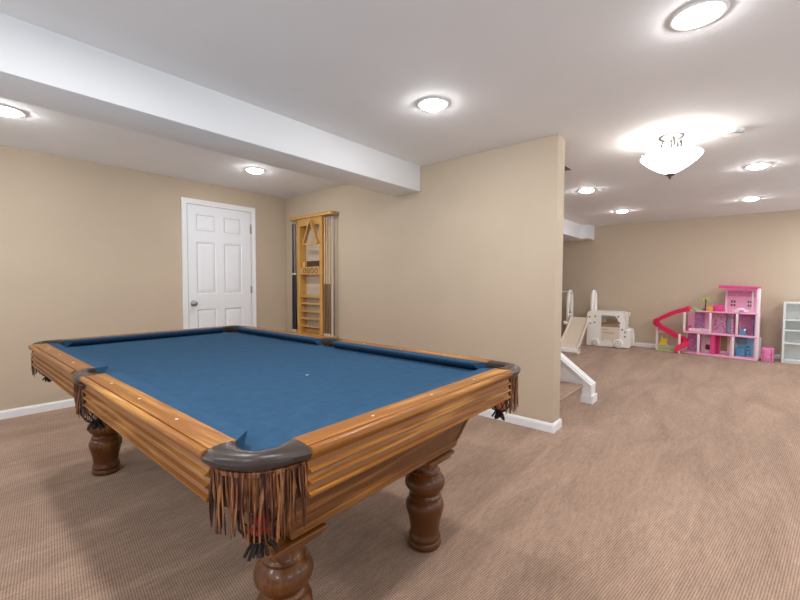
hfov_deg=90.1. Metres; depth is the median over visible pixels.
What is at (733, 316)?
curtain
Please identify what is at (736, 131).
smoke detector
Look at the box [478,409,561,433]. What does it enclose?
baseboard
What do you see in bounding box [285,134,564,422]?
wall partition
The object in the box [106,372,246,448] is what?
cushion
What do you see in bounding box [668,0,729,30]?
recessed light
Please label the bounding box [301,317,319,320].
shelf
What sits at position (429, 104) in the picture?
recessed light
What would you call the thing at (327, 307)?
pool cue
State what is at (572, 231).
ceiling beam
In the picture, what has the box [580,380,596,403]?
trim
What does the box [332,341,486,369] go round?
cushion
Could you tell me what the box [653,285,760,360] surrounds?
dollhouse
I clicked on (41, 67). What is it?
ceiling beam
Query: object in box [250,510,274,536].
ball
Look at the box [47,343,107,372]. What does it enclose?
cushion
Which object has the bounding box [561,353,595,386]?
trim
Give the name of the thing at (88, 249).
wall
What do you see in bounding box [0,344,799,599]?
floor
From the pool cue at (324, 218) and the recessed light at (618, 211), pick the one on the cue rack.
the pool cue at (324, 218)
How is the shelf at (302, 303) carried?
attached to the cue rack
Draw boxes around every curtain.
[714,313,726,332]
[731,314,735,333]
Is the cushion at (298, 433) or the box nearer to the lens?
the cushion at (298, 433)
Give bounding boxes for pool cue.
[292,223,293,330]
[294,223,296,331]
[324,218,325,335]
[326,217,328,335]
[328,217,330,335]
[331,217,333,336]
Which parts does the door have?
knob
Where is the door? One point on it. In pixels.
(218, 240)
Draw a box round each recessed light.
[0,104,26,116]
[244,167,265,173]
[417,97,448,111]
[578,188,595,192]
[615,210,629,212]
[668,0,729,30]
[741,197,761,200]
[744,162,772,169]
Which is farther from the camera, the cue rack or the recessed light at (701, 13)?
the cue rack
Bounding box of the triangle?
[302,220,319,244]
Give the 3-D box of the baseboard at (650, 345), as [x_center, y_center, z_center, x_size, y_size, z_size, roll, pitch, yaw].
[4.801,0.845,7.183,7.425,0.073,0.014,2,3,41]
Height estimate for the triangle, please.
0.302 m
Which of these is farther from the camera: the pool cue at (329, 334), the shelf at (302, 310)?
the shelf at (302, 310)
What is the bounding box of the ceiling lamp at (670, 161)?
[640,132,703,178]
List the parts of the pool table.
rail, leg, rail, rail, cabinet panel, leg, rail, corner post, cabinet moulding, cabinet panel, rail, rail, leg, corner post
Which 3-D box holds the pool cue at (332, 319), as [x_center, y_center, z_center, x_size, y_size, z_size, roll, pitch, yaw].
[-0.795,-0.272,4.688,0.026,1.408,0.027,2,3,41]
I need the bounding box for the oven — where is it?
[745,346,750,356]
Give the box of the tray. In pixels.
[300,266,318,274]
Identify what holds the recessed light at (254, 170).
in the ceiling
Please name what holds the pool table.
on the floor
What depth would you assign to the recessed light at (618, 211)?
6.16 m
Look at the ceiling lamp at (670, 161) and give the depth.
2.99 m
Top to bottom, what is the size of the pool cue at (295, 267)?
1.408 m
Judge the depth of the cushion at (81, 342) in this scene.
2.85 m
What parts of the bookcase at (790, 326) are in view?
panel, shelf, panel, shelf, shelf, shelf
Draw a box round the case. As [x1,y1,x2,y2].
[761,347,773,361]
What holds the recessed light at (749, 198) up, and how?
in the ceiling
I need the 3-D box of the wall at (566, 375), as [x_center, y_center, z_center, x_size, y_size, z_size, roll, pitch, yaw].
[1.320,0.322,4.409,1.518,1.322,0.116,2,3,41]
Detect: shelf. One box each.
[301,295,319,297]
[301,302,319,304]
[301,309,319,312]
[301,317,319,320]
[301,324,319,328]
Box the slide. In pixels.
[561,290,634,353]
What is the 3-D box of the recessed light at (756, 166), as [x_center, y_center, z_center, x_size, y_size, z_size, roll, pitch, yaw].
[3.420,-1.269,3.816,0.208,0.032,0.208,2,3,41]
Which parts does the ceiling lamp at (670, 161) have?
arm, lamp shade, arm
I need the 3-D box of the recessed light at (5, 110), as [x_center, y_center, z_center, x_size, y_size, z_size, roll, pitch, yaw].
[-2.613,-1.244,2.650,0.208,0.032,0.208,2,3,41]
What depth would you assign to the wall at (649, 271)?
7.02 m
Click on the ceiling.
(611, 78)
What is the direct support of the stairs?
on the floor
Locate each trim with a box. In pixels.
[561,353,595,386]
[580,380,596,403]
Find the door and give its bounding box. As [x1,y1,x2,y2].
[181,197,256,328]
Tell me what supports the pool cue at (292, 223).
on the cue rack
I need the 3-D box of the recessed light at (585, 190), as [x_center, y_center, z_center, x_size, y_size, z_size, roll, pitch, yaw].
[2.261,-1.316,4.835,0.208,0.032,0.208,2,3,41]
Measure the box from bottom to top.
0.150 m
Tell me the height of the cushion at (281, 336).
0.042 m
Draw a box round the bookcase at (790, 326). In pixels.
[780,301,799,363]
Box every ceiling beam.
[0,12,419,195]
[563,219,594,241]
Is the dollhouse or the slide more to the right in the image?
the dollhouse
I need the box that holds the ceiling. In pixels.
[0,0,799,226]
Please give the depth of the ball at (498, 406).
1.80 m
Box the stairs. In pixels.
[559,381,582,416]
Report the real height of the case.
0.222 m
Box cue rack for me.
[289,211,338,337]
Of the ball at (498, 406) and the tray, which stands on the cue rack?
the tray
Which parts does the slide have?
hand rail, hand rail, bus panel, bus seat, bus door, bus panel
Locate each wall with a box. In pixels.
[0,145,285,410]
[560,362,581,393]
[561,210,799,354]
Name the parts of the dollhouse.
slide post, swing seat, slide post, post, post, post, ground plate, blue door, post, partition panel, post, balcony post, tower rail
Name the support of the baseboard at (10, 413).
attached to the wall at (88, 249)
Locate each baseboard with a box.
[0,398,74,419]
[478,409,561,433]
[561,336,779,358]
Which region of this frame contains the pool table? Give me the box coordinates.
[28,325,520,599]
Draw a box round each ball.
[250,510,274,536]
[495,401,504,409]
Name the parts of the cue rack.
board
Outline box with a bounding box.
[307,261,318,266]
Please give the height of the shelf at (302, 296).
0.026 m
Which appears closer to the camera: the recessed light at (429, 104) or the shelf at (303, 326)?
the recessed light at (429, 104)
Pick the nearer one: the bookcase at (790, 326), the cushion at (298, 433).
the cushion at (298, 433)
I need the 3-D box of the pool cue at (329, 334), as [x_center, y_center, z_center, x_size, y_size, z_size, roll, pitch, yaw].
[-0.833,-0.274,4.721,0.030,1.408,0.031,2,3,41]
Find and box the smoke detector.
[721,127,744,137]
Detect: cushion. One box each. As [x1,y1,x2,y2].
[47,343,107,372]
[63,327,224,346]
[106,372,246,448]
[237,327,321,344]
[291,368,493,438]
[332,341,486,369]

